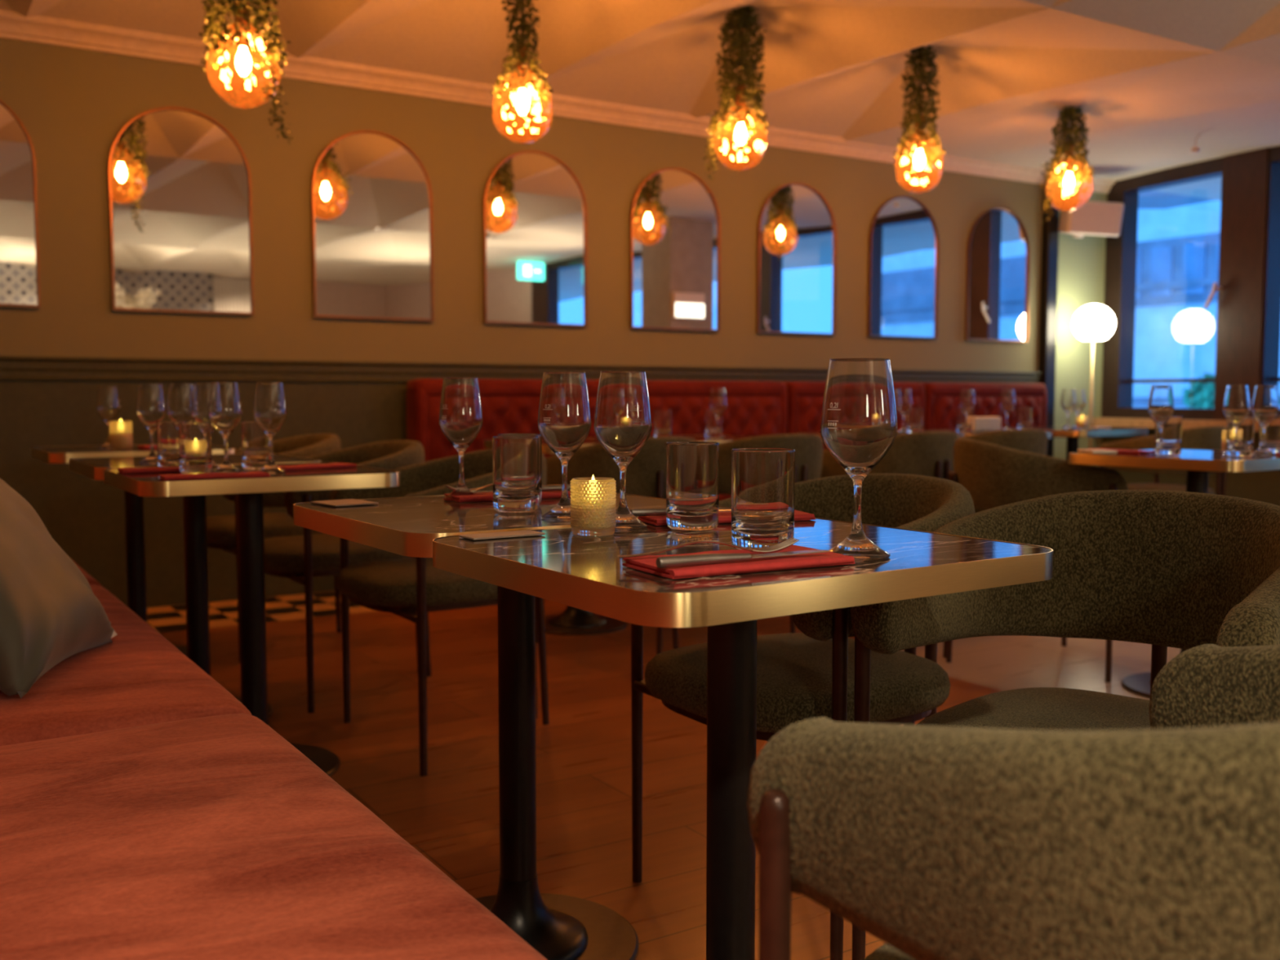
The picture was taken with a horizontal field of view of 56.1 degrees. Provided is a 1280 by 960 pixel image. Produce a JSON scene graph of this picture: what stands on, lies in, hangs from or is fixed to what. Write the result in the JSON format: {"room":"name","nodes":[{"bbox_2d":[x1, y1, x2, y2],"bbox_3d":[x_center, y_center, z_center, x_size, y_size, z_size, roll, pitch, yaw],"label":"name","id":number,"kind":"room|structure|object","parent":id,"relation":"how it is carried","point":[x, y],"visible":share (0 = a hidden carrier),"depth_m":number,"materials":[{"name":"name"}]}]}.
{"room":"restaurant","nodes":[
{"label":"restaurant","id":0,"kind":"room"},
{"bbox_2d":[0,37,1106,607],"bbox_3d":[0.051,-0.915,6.700,8.120,2.750,0.162,-3,5,-32],"label":"wall","id":1,"kind":"structure","parent":0,"point":[73,104],"depth_m":5.74,"materials":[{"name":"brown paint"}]},
{"bbox_2d":[0,99,40,307],"bbox_3d":[-2.745,-1.149,4.805,0.593,0.888,0.025,-3,5,-32],"label":"arched mirror","id":2,"kind":"object","parent":1,"relation":"attached to","point":[20,276],"visible":1,"depth_m":4.93,"materials":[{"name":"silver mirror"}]},
{"bbox_2d":[107,106,253,315],"bbox_3d":[-2.009,-1.182,5.272,0.593,0.888,0.025,-3,5,-32],"label":"arched mirror","id":3,"kind":"object","parent":1,"relation":"attached to","point":[180,181],"visible":1,"depth_m":5.27,"materials":[{"name":"clear mirror"}]},
{"bbox_2d":[311,130,434,321],"bbox_3d":[-1.272,-1.215,5.738,0.593,0.888,0.025,-3,5,-32],"label":"arched mirror","id":4,"kind":"object","parent":1,"relation":"attached to","point":[371,196],"visible":1,"depth_m":5.73,"materials":[{"name":"clear mirror"}]},
{"bbox_2d":[0,355,1042,383],"bbox_3d":[-0.274,-0.566,6.414,7.240,0.097,0.036,-3,5,-32],"label":"trim","id":5,"kind":"structure","parent":1,"relation":"attached to","point":[11,367],"depth_m":5.73,"materials":[{"name":"green paint"}]},
{"bbox_2d":[482,150,587,326],"bbox_3d":[-0.536,-1.248,6.205,0.593,0.888,0.025,-3,5,-32],"label":"arched mirror","id":6,"kind":"object","parent":1,"relation":"attached to","point":[535,206],"visible":1,"depth_m":6.20,"materials":[{"name":"clear mirror"}]},
{"bbox_2d":[0,9,1115,193],"bbox_3d":[0.042,-1.954,6.491,7.960,0.088,0.080,-3,5,-32],"label":"trim","id":7,"kind":"structure","parent":1,"relation":"attached to","point":[13,25],"depth_m":5.87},
{"bbox_2d":[629,167,720,331],"bbox_3d":[0.201,-1.281,6.671,0.593,0.888,0.025,-3,5,-32],"label":"arched mirror","id":8,"kind":"object","parent":1,"relation":"attached to","point":[675,221],"visible":1,"depth_m":6.67,"materials":[{"name":"clear mirror"}]},
{"bbox_2d":[756,182,836,335],"bbox_3d":[0.938,-1.314,7.138,0.593,0.888,0.025,-3,5,-32],"label":"arched mirror","id":9,"kind":"object","parent":1,"relation":"attached to","point":[797,228],"visible":1,"depth_m":7.13,"materials":[{"name":"clear mirror"}]},
{"bbox_2d":[866,195,939,338],"bbox_3d":[1.674,-1.347,7.604,0.593,0.888,0.025,-3,5,-32],"label":"arched mirror","id":10,"kind":"object","parent":1,"relation":"attached to","point":[903,265],"visible":1,"depth_m":7.60,"materials":[{"name":"clear mirror"}]},
{"bbox_2d":[964,207,1030,342],"bbox_3d":[2.411,-1.380,8.071,0.593,0.888,0.025,-3,5,-32],"label":"arched mirror","id":11,"kind":"object","parent":1,"relation":"attached to","point":[998,249],"visible":1,"depth_m":8.07,"materials":[{"name":"clear mirror"}]},
{"bbox_2d":[1038,175,1060,457],"bbox_3d":[2.826,-0.894,8.380,0.110,2.470,0.110,-3,5,-32],"label":"trim","id":12,"kind":"structure","parent":1,"relation":"attached to","point":[1050,233],"depth_m":8.30,"materials":[{"name":"black metal"}]},
{"bbox_2d":[1057,200,1124,237],"bbox_3d":[3.075,-1.794,8.295,0.380,0.265,0.421,0,4,-2],"label":"air conditioner","id":13,"kind":"object","parent":1,"relation":"attached to","point":[1092,218],"visible":1,"depth_m":8.11,"materials":[{"name":"white plastic"}]},
{"bbox_2d":[0,0,1279,200],"bbox_3d":[3.025,-1.717,1.311,12.100,0.270,12.070,-3,5,-32],"label":"ceiling","id":14,"kind":"structure","parent":0,"point":[1148,77],"depth_m":5.56,"materials":[{"name":"beige paint"}]},
{"bbox_2d":[199,0,292,144],"bbox_3d":[-1.378,-1.596,4.172,0.288,0.860,0.297,-3,5,-32],"label":"pendant lamp","id":15,"kind":"object","parent":14,"relation":"hanging from","point":[241,9],"visible":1,"depth_m":4.15,"materials":[{"name":"orange glass"}]},
{"bbox_2d":[235,0,249,47],"bbox_3d":[-1.382,-1.592,4.173,0.048,0.170,0.048,-3,5,-32],"label":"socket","id":16,"kind":"object","parent":15,"relation":"attached to","point":[243,37],"depth_m":4.16,"materials":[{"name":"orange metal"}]},
{"bbox_2d":[490,0,552,143],"bbox_3d":[-0.468,-1.701,4.749,0.259,0.726,0.250,-1,4,-17],"label":"pendant lamp","id":17,"kind":"object","parent":14,"relation":"hanging from","point":[521,52],"visible":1,"depth_m":4.73,"materials":[{"name":"orange glass"}]},
{"bbox_2d":[515,45,528,89],"bbox_3d":[-0.466,-1.633,4.753,0.048,0.170,0.048,-1,4,-17],"label":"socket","id":18,"kind":"object","parent":17,"relation":"attached to","point":[522,54],"depth_m":4.73,"materials":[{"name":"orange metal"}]},
{"bbox_2d":[702,4,769,180],"bbox_3d":[0.429,-1.725,5.330,0.292,0.771,0.246,1,4,9],"label":"pendant lamp","id":19,"kind":"object","parent":14,"relation":"hanging from","point":[739,92],"visible":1,"depth_m":5.29,"materials":[{"name":"orange glass"}]},
{"bbox_2d":[735,84,746,122],"bbox_3d":[0.448,-1.674,5.332,0.048,0.170,0.048,0,4,-1],"label":"socket","id":20,"kind":"object","parent":19,"relation":"attached to","point":[738,96],"depth_m":5.31,"materials":[{"name":"orange metal"}]},
{"bbox_2d":[893,45,946,193],"bbox_3d":[1.385,-1.783,5.922,0.256,0.725,0.257,1,4,14],"label":"pendant lamp","id":21,"kind":"object","parent":14,"relation":"hanging from","point":[919,120],"visible":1,"depth_m":5.88,"materials":[{"name":"orange glass"}]},
{"bbox_2d":[1040,106,1094,223],"bbox_3d":[2.330,-1.716,6.532,0.269,0.630,0.256,3,5,35],"label":"pendant lamp","id":22,"kind":"object","parent":14,"relation":"hanging from","point":[1068,148],"visible":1,"depth_m":6.50,"materials":[{"name":"orange glass"}]},
{"bbox_2d":[146,591,1180,959],"bbox_3d":[2.878,0.828,2.247,8.000,0.100,10.600,-3,5,-32],"label":"floor","id":23,"kind":"structure","parent":0,"point":[450,815],"depth_m":3.32,"materials":[{"name":"brown wood"}]},
{"bbox_2d":[31,444,235,656],"bbox_3d":[-1.774,0.262,4.222,0.590,0.751,0.570,-3,5,-32],"label":"table","id":24,"kind":"object","parent":23,"relation":"on","point":[134,504],"visible":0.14,"depth_m":4.19,"materials":[{"name":"black metal"}]},
{"bbox_2d":[96,386,119,448],"bbox_3d":[-1.849,-0.219,4.175,0.077,0.214,0.077,0,4,-5],"label":"wine glass","id":25,"kind":"object","parent":24,"relation":"on","point":[108,404],"visible":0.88,"depth_m":4.15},
{"bbox_2d":[109,419,133,448],"bbox_3d":[-1.779,-0.159,4.117,0.076,0.103,0.076,1,4,12],"label":"candle holder","id":26,"kind":"object","parent":24,"relation":"on","point":[121,431],"visible":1,"depth_m":4.09,"materials":[{"name":"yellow glass"}]},
{"bbox_2d":[69,453,320,718],"bbox_3d":[-1.277,0.316,3.461,0.590,0.751,0.570,-3,5,-32],"label":"table","id":27,"kind":"object","parent":23,"relation":"on","point":[194,507],"visible":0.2,"depth_m":3.43,"materials":[{"name":"black metal"}]},
{"bbox_2d":[136,383,166,463],"bbox_3d":[-1.328,-0.154,3.264,0.077,0.214,0.077,0,4,0],"label":"wine glass","id":28,"kind":"object","parent":27,"relation":"on","point":[151,408],"visible":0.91,"depth_m":3.24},
{"bbox_2d":[167,383,194,422],"bbox_3d":[-1.224,-0.151,3.212,0.077,0.214,0.077,0,4,6],"label":"wine glass","id":29,"kind":"object","parent":27,"relation":"on","point":[180,395],"visible":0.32,"depth_m":3.18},
{"bbox_2d":[103,462,399,776],"bbox_3d":[-0.957,0.351,2.966,0.590,0.751,0.570,-3,5,-32],"label":"table","id":30,"kind":"object","parent":23,"relation":"on","point":[249,491],"visible":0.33,"depth_m":2.92,"materials":[{"name":"black metal"}]},
{"bbox_2d":[155,421,187,466],"bbox_3d":[-1.165,-0.087,2.993,0.073,0.119,0.073,-3,5,-32],"label":"tumbler","id":31,"kind":"object","parent":30,"relation":"on","point":[167,437],"visible":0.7,"depth_m":2.96,"materials":[{"name":"clear glass"}]},
{"bbox_2d":[177,422,212,474],"bbox_3d":[-1.043,-0.074,2.816,0.073,0.119,0.073,-3,5,-32],"label":"tumbler","id":32,"kind":"object","parent":30,"relation":"on","point":[195,446],"visible":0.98,"depth_m":2.79,"materials":[{"name":"clear glass"}]},
{"bbox_2d":[191,382,219,468],"bbox_3d":[-1.087,-0.137,3.015,0.076,0.214,0.076,3,5,35],"label":"wine glass","id":33,"kind":"object","parent":30,"relation":"on","point":[201,391],"visible":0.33,"depth_m":2.98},
{"bbox_2d":[158,471,270,480],"bbox_3d":[-0.947,-0.009,2.672,0.225,0.009,0.075,-2,5,-30],"label":"napkin","id":34,"kind":"object","parent":30,"relation":"on","point":[258,473],"visible":1,"depth_m":2.65,"materials":[{"name":"fabric"}]},
{"bbox_2d":[208,382,241,472],"bbox_3d":[-0.994,-0.127,2.879,0.077,0.214,0.077,-1,4,-17],"label":"wine glass","id":35,"kind":"object","parent":30,"relation":"on","point":[224,410],"visible":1,"depth_m":2.85,"materials":[{"name":"glass"}]},
{"bbox_2d":[240,421,269,470],"bbox_3d":[-0.946,-0.085,2.966,0.073,0.119,0.073,-3,5,-32],"label":"tumbler","id":36,"kind":"object","parent":30,"relation":"on","point":[255,442],"visible":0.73,"depth_m":2.93,"materials":[{"name":"clear glass"}]},
{"bbox_2d":[253,382,287,473],"bbox_3d":[-0.879,-0.126,2.857,0.077,0.214,0.077,3,5,40],"label":"wine glass","id":37,"kind":"object","parent":30,"relation":"on","point":[269,413],"visible":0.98,"depth_m":2.83,"materials":[{"name":"glass"}]},
{"bbox_2d":[277,462,356,470],"bbox_3d":[-0.818,-0.034,3.020,0.200,0.009,0.075,-4,6,-44],"label":"napkin","id":38,"kind":"object","parent":30,"relation":"on","point":[332,465],"visible":0.93,"depth_m":3.00,"materials":[{"name":"red fabric"}]},
{"bbox_2d":[0,560,546,959],"bbox_3d":[-1.026,0.365,1.849,0.768,0.880,5.270,-3,5,-32],"label":"bench","id":39,"kind":"object","parent":23,"relation":"on","point":[147,813],"visible":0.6,"depth_m":1.27,"materials":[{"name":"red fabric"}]},
{"bbox_2d":[0,478,117,698],"bbox_3d":[-1.097,0.146,2.044,0.284,0.362,0.488,-1,4,-8],"label":"cushion","id":40,"kind":"object","parent":39,"relation":"on","point":[51,613],"visible":1,"depth_m":1.98,"materials":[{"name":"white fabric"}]},
{"bbox_2d":[72,560,102,586],"bbox_3d":[-1.991,0.300,3.554,0.570,0.169,1.357,-3,5,-32],"label":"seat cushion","id":41,"kind":"object","parent":39,"relation":"on","point":[91,580],"depth_m":3.17,"materials":[{"name":"red fabric"}]},
{"bbox_2d":[0,584,251,746],"bbox_3d":[-1.229,0.385,2.357,0.570,0.168,1.472,-3,5,-32],"label":"seat cushion","id":42,"kind":"object","parent":39,"relation":"on","point":[140,677],"depth_m":1.91,"materials":[{"name":"red fabric"}]},
{"bbox_2d":[0,713,546,959],"bbox_3d":[-0.181,0.502,0.710,0.570,0.169,2.429,-3,5,-32],"label":"seat cushion","id":43,"kind":"object","parent":39,"relation":"on","point":[211,837],"depth_m":1.21,"materials":[{"name":"red fabric"}]},
{"bbox_2d":[206,433,342,662],"bbox_3d":[-1.396,0.222,4.532,0.569,0.787,0.593,-3,5,-34],"label":"barrel chair","id":44,"kind":"object","parent":23,"relation":"on","point":[221,531],"visible":0.2,"depth_m":4.36,"materials":[{"name":"fabric"}]},
{"bbox_2d":[262,440,431,713],"bbox_3d":[-0.958,0.270,3.863,0.569,0.787,0.593,-3,5,-32],"label":"barrel chair","id":45,"kind":"object","parent":23,"relation":"on","point":[301,558],"visible":0.3,"depth_m":3.65,"materials":[{"name":"fabric"}]},
{"bbox_2d":[328,448,549,776],"bbox_3d":[-0.520,0.311,3.277,0.569,0.787,0.593,-3,5,-32],"label":"barrel chair","id":46,"kind":"object","parent":23,"relation":"on","point":[407,588],"visible":0.37,"depth_m":3.10,"materials":[{"name":"fabric"}]},
{"bbox_2d":[293,490,731,959],"bbox_3d":[-0.205,0.419,2.007,0.590,0.751,0.570,-3,5,-34],"label":"table","id":47,"kind":"object","parent":23,"relation":"on","point":[557,926],"visible":0.65,"depth_m":1.98,"materials":[{"name":"metal"}]},
{"bbox_2d":[439,377,483,500],"bbox_3d":[-0.315,-0.073,2.116,0.077,0.214,0.077,4,5,41],"label":"wine glass","id":48,"kind":"object","parent":47,"relation":"on","point":[460,413],"visible":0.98,"depth_m":2.09,"materials":[{"name":"glass"}]},
{"bbox_2d":[444,490,570,502],"bbox_3d":[-0.230,0.028,2.151,0.225,0.009,0.084,-2,5,-28],"label":"napkin","id":49,"kind":"object","parent":47,"relation":"on","point":[483,496],"visible":0.44,"depth_m":2.10,"materials":[{"name":"fabric"}]},
{"bbox_2d":[492,435,538,512],"bbox_3d":[-0.196,-0.010,1.899,0.073,0.119,0.073,3,5,40],"label":"tumbler","id":50,"kind":"object","parent":47,"relation":"on","point":[515,459],"visible":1,"depth_m":1.87,"materials":[{"name":"clear glass"}]},
{"bbox_2d":[537,372,591,519],"bbox_3d":[-0.114,-0.053,1.806,0.081,0.218,0.081,3,5,36],"label":"wine glass","id":51,"kind":"object","parent":47,"relation":"on","point":[564,422],"visible":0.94,"depth_m":1.77,"materials":[{"name":"glass"}]},
{"bbox_2d":[484,437,627,635],"bbox_3d":[-0.254,0.217,4.859,0.590,0.751,0.570,-3,5,-32],"label":"table","id":52,"kind":"object","parent":23,"relation":"on","point":[573,620],"visible":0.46,"depth_m":4.80,"materials":[{"name":"black metal"}]},
{"bbox_2d":[406,377,787,501],"bbox_3d":[-0.002,-0.009,6.188,2.275,1.015,0.695,-3,5,-32],"label":"banquette","id":53,"kind":"object","parent":23,"relation":"on","point":[508,406],"visible":0.23,"depth_m":6.21,"materials":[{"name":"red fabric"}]},
{"bbox_2d":[534,436,697,654],"bbox_3d":[-0.047,0.224,4.514,0.593,0.787,0.569,-3,5,-32],"label":"barrel chair","id":54,"kind":"object","parent":23,"relation":"on","point":[646,474],"visible":0.3,"depth_m":4.25,"materials":[{"name":"fabric"}]},
{"bbox_2d":[649,435,751,443],"bbox_3d":[0.244,0.195,5.174,0.590,0.751,0.570,-3,5,-32],"label":"table","id":55,"kind":"object","parent":23,"relation":"on","point":[697,437],"visible":0.02,"depth_m":5.09,"materials":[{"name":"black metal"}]},
{"bbox_2d":[653,410,671,436],"bbox_3d":[0.096,-0.232,5.032,0.076,0.119,0.076,-3,5,-32],"label":"tumbler","id":56,"kind":"object","parent":55,"relation":"on","point":[662,419],"visible":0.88,"depth_m":5.00,"materials":[{"name":"clear glass"}]},
{"bbox_2d":[704,409,722,438],"bbox_3d":[0.314,-0.239,5.135,0.076,0.119,0.076,-3,5,-32],"label":"tumbler","id":57,"kind":"object","parent":55,"relation":"on","point":[713,418],"visible":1,"depth_m":5.10,"materials":[{"name":"clear glass"}]},
{"bbox_2d":[709,387,726,437],"bbox_3d":[0.338,-0.292,5.206,0.077,0.214,0.077,1,4,12],"label":"wine glass","id":58,"kind":"object","parent":55,"relation":"on","point":[717,400],"visible":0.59,"depth_m":5.17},
{"bbox_2d":[432,517,1053,959],"bbox_3d":[0.115,0.454,1.518,0.600,0.751,0.548,-3,5,-34],"label":"table","id":59,"kind":"object","parent":23,"relation":"on","point":[585,573],"visible":0.8,"depth_m":1.43,"materials":[{"name":"laminate"}]},
{"bbox_2d":[458,529,545,540],"bbox_3d":[-0.180,0.072,1.571,0.104,0.003,0.043,-3,5,-34],"label":"table card","id":60,"kind":"object","parent":59,"relation":"on","point":[526,532],"visible":1,"depth_m":1.56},
{"bbox_2d":[569,474,616,536],"bbox_3d":[-0.062,0.032,1.591,0.061,0.079,0.061,1,4,10],"label":"candle holder","id":61,"kind":"object","parent":59,"relation":"on","point":[593,500],"visible":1,"depth_m":1.57,"materials":[{"name":"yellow glass"}]},
{"bbox_2d":[594,370,652,528],"bbox_3d":[-0.024,-0.043,1.673,0.081,0.217,0.081,2,5,29],"label":"wine glass","id":62,"kind":"object","parent":59,"relation":"on","point":[623,424],"visible":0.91,"depth_m":1.64,"materials":[{"name":"glass"}]},
{"bbox_2d":[666,441,719,530],"bbox_3d":[0.072,0.008,1.652,0.073,0.119,0.073,2,5,29],"label":"tumbler","id":63,"kind":"object","parent":59,"relation":"on","point":[692,468],"visible":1,"depth_m":1.62,"materials":[{"name":"clear glass"}]},
{"bbox_2d":[637,510,815,525],"bbox_3d":[0.127,0.054,1.775,0.250,0.009,0.094,-1,4,-18],"label":"napkin","id":64,"kind":"object","parent":59,"relation":"on","point":[724,517],"visible":0.3,"depth_m":1.74,"materials":[{"name":"fabric"}]},
{"bbox_2d":[622,545,854,578],"bbox_3d":[0.109,0.088,1.302,0.230,0.009,0.112,-2,5,-28],"label":"napkin","id":65,"kind":"object","parent":59,"relation":"on","point":[644,563],"visible":0.64,"depth_m":1.27,"materials":[{"name":"fabric"}]},
{"bbox_2d":[617,537,799,558],"bbox_3d":[0.075,0.073,1.301,0.201,0.016,0.025,-1,4,-13],"label":"fork","id":66,"kind":"object","parent":65,"relation":"on","point":[780,546],"visible":1,"depth_m":1.30,"materials":[{"name":"metal"}]},
{"bbox_2d":[655,550,830,568],"bbox_3d":[0.111,0.080,1.267,0.217,0.012,0.015,-2,5,-30],"label":"table knife","id":67,"kind":"object","parent":65,"relation":"on","point":[706,558],"visible":1,"depth_m":1.24,"materials":[{"name":"grey metal"}]},
{"bbox_2d":[731,448,795,549],"bbox_3d":[0.147,0.023,1.435,0.076,0.119,0.076,-3,5,-32],"label":"tumbler","id":68,"kind":"object","parent":59,"relation":"on","point":[763,479],"visible":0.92,"depth_m":1.40,"materials":[{"name":"clear glass"}]},
{"bbox_2d":[820,358,897,559],"bbox_3d":[0.249,-0.025,1.370,0.087,0.225,0.087,-3,5,-38],"label":"wine glass","id":69,"kind":"object","parent":59,"relation":"on","point":[859,427],"visible":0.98,"depth_m":1.34,"materials":[{"name":"glass"}]},
{"bbox_2d":[719,433,823,633],"bbox_3d":[0.461,0.201,4.836,0.593,0.787,0.569,-3,5,-34],"label":"barrel chair","id":70,"kind":"object","parent":23,"relation":"on","point":[808,448],"visible":0.27,"depth_m":4.59,"materials":[{"name":"fabric"}]},
{"bbox_2d":[631,473,974,959],"bbox_3d":[0.313,0.391,2.153,0.569,0.787,0.593,-3,5,-32],"label":"barrel chair","id":71,"kind":"object","parent":23,"relation":"on","point":[809,673],"visible":0.41,"depth_m":2.04,"materials":[{"name":"fabric"}]},
{"bbox_2d":[782,381,924,450],"bbox_3d":[1.429,-0.074,7.094,1.095,1.015,0.695,-3,5,-32],"label":"banquette","id":72,"kind":"object","parent":23,"relation":"on","point":[805,398],"visible":0.13,"depth_m":6.99,"materials":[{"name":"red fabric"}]},
{"bbox_2d":[799,432,964,440],"bbox_3d":[1.149,0.152,5.771,0.590,0.751,0.570,-3,5,-32],"label":"table","id":73,"kind":"object","parent":23,"relation":"on","point":[815,433],"visible":0.06,"depth_m":5.73,"materials":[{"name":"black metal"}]},
{"bbox_2d":[906,408,922,432],"bbox_3d":[1.316,-0.283,5.758,0.076,0.119,0.076,-3,5,-32],"label":"tumbler","id":74,"kind":"object","parent":73,"relation":"on","point":[913,415],"visible":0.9,"depth_m":5.73,"materials":[{"name":"clear glass"}]},
{"bbox_2d":[820,431,958,479],"bbox_3d":[1.098,0.175,5.204,0.593,0.787,0.569,-3,5,-36],"label":"barrel chair","id":75,"kind":"object","parent":23,"relation":"on","point":[928,453],"visible":0.31,"depth_m":4.94,"materials":[{"name":"fabric"}]},
{"bbox_2d":[921,382,1047,430],"bbox_3d":[2.381,-0.116,7.697,1.140,1.015,0.695,-3,5,-32],"label":"banquette","id":76,"kind":"object","parent":23,"relation":"on","point":[941,399],"visible":0.21,"depth_m":7.77,"materials":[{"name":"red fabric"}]},
{"bbox_2d":[922,429,1052,439],"bbox_3d":[1.681,0.129,6.108,0.590,0.751,0.570,-3,5,-32],"label":"table","id":77,"kind":"object","parent":23,"relation":"on","point":[1049,433],"visible":0.09,"depth_m":5.98,"materials":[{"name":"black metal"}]},
{"bbox_2d":[956,408,973,432],"bbox_3d":[1.591,-0.292,5.884,0.076,0.119,0.076,-3,5,-32],"label":"tumbler","id":78,"kind":"object","parent":77,"relation":"on","point":[964,415],"visible":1,"depth_m":5.85,"materials":[{"name":"clear glass"}]},
{"bbox_2d":[972,416,1001,431],"bbox_3d":[1.742,-0.283,6.076,0.200,0.075,0.060,-3,5,-32],"label":"folded napkin","id":79,"kind":"object","parent":77,"relation":"on","point":[980,424],"visible":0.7,"depth_m":6.04,"materials":[{"name":"white fabric"}]},
{"bbox_2d":[959,428,1047,512],"bbox_3d":[1.598,0.149,5.568,0.593,0.787,0.569,-3,5,-32],"label":"barrel chair","id":80,"kind":"object","parent":23,"relation":"on","point":[1028,440],"visible":0.15,"depth_m":5.30,"materials":[{"name":"fabric"}]},
{"bbox_2d":[746,644,1279,959],"bbox_3d":[0.444,0.481,0.875,0.593,0.787,0.569,-3,5,-32],"label":"barrel chair","id":81,"kind":"object","parent":23,"relation":"on","point":[1162,842],"visible":1,"depth_m":0.70,"materials":[{"name":"fabric"}]},
{"bbox_2d":[942,437,1128,682],"bbox_3d":[1.361,0.246,4.196,0.569,0.787,0.593,0,4,6],"label":"barrel chair","id":82,"kind":"object","parent":23,"relation":"on","point":[994,475],"visible":0.55,"depth_m":3.94,"materials":[{"name":"fabric"}]},
{"bbox_2d":[850,489,1279,959],"bbox_3d":[0.669,0.421,1.722,0.593,0.787,0.569,4,6,43],"label":"barrel chair","id":83,"kind":"object","parent":23,"relation":"on","point":[1161,569],"visible":0.58,"depth_m":1.83,"materials":[{"name":"fabric"}]},
{"bbox_2d":[1000,426,1147,460],"bbox_3d":[2.381,0.092,6.628,0.590,0.751,0.570,-3,5,-32],"label":"table","id":84,"kind":"object","parent":23,"relation":"on","point":[1072,435],"visible":0.19,"depth_m":6.40,"materials":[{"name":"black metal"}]},
{"bbox_2d":[1071,304,1115,465],"bbox_3d":[3.123,-0.431,8.310,0.280,1.557,0.280,-3,5,-32],"label":"floor lamp","id":85,"kind":"object","parent":23,"relation":"on","point":[1092,322],"visible":0.84,"depth_m":8.18,"materials":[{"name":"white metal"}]},
{"bbox_2d":[1097,425,1226,495],"bbox_3d":[2.648,0.116,6.032,0.593,0.787,0.569,-3,5,-40],"label":"barrel chair","id":86,"kind":"object","parent":23,"relation":"on","point":[1206,437],"visible":0.39,"depth_m":5.81,"materials":[{"name":"fabric"}]},
{"bbox_2d":[1068,448,1279,697],"bbox_3d":[1.748,0.293,3.788,0.590,0.751,0.570,-3,5,-34],"label":"table","id":87,"kind":"object","parent":23,"relation":"on","point":[1197,464],"visible":0.24,"depth_m":3.66,"materials":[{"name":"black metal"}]},
{"bbox_2d":[1147,385,1174,453],"bbox_3d":[1.629,-0.189,3.755,0.076,0.214,0.076,-3,5,-37],"label":"wine glass","id":88,"kind":"object","parent":87,"relation":"on","point":[1161,402],"visible":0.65,"depth_m":3.72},
{"bbox_2d":[1155,416,1182,455],"bbox_3d":[1.617,-0.136,3.674,0.076,0.119,0.076,-3,5,-32],"label":"tumbler","id":89,"kind":"object","parent":87,"relation":"on","point":[1168,429],"visible":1,"depth_m":3.64,"materials":[{"name":"clear glass"}]},
{"bbox_2d":[1222,384,1250,455],"bbox_3d":[1.819,-0.182,3.662,0.077,0.214,0.077,-4,6,-44],"label":"wine glass","id":90,"kind":"object","parent":87,"relation":"on","point":[1237,397],"visible":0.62,"depth_m":3.63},
{"bbox_2d":[1226,416,1255,457],"bbox_3d":[1.793,-0.129,3.584,0.076,0.119,0.076,-3,5,-32],"label":"tumbler","id":91,"kind":"object","parent":87,"relation":"on","point":[1240,437],"visible":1,"depth_m":3.55,"materials":[{"name":"clear glass"}]},
{"bbox_2d":[1251,385,1279,454],"bbox_3d":[1.931,-0.186,3.709,0.077,0.214,0.077,-1,4,-11],"label":"wine glass","id":92,"kind":"object","parent":87,"relation":"on","point":[1265,404],"visible":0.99,"depth_m":3.68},
{"bbox_2d":[1257,415,1279,453],"bbox_3d":[1.982,-0.142,3.763,0.076,0.119,0.076,-3,5,-32],"label":"tumbler","id":93,"kind":"object","parent":87,"relation":"on","point":[1272,433],"visible":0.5,"depth_m":3.73,"materials":[{"name":"clear glass"}]},
{"bbox_2d":[1102,426,1279,506],"bbox_3d":[5.764,0.317,3.744,0.150,0.710,11.200,-2,4,-24],"label":"wall","id":94,"kind":"structure","parent":0,"point":[1260,486],"depth_m":7.74,"materials":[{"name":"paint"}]},
{"bbox_2d":[1092,417,1258,431],"bbox_3d":[5.700,-0.066,3.687,0.290,0.060,11.200,-2,4,-24],"label":"window sill","id":95,"kind":"structure","parent":94,"relation":"on","point":[1104,422],"depth_m":8.26,"materials":[{"name":"brown wood"}]},
{"bbox_3d":[5.764,-1.940,3.584,1.706,0.265,11.112,-3,5,-32],"label":"wall","id":96,"kind":"structure","parent":0,"visible":0},
{"bbox_2d":[1101,147,1268,421],"bbox_3d":[3.662,-1.269,8.119,0.216,1.715,1.310,-2,4,-24],"label":"window","id":97,"kind":"structure","parent":96,"relation":"in","point":[1244,180],"depth_m":7.78,"materials":[{"name":"brown wood"}]},
{"bbox_2d":[1260,146,1279,415],"bbox_3d":[4.175,-1.189,6.993,0.216,1.715,1.170,-2,4,-24],"label":"window","id":98,"kind":"structure","parent":96,"relation":"in","point":[1270,349],"depth_m":7.51,"materials":[{"name":"brown wood"}]},
{"label":"outside","id":99,"kind":"structure","parent":0,"visible":0},
{"bbox_3d":[23.597,2.131,27.045,51.400,0.200,100.000,-3,5,-32],"label":"ground","id":100,"kind":"structure","parent":99,"visible":0},
{"bbox_2d":[1132,200,1279,408],"bbox_3d":[32.524,-9.342,31.915,6.250,22.000,90.000,-3,5,-32],"label":"office building","id":101,"kind":"structure","parent":100,"relation":"on","point":[1178,248],"depth_m":45.72,"materials":[{"name":"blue glass"}]},
{"bbox_2d":[1181,372,1279,408],"bbox_3d":[10.367,0.240,21.108,2.050,4.415,1.486,-3,5,-32],"label":"shrub","id":102,"kind":"object","parent":100,"relation":"on","point":[1200,394],"visible":0.19,"depth_m":20.66,"materials":[{"name":"green plant"}]},
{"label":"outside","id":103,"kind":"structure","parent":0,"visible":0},
{"bbox_2d":[1137,190,1214,208],"bbox_3d":[6.150,-2.079,5.511,1.950,0.240,11.000,-2,4,-24],"label":"canopy","id":104,"kind":"object","parent":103,"point":[1149,199],"visible":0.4,"depth_m":10.25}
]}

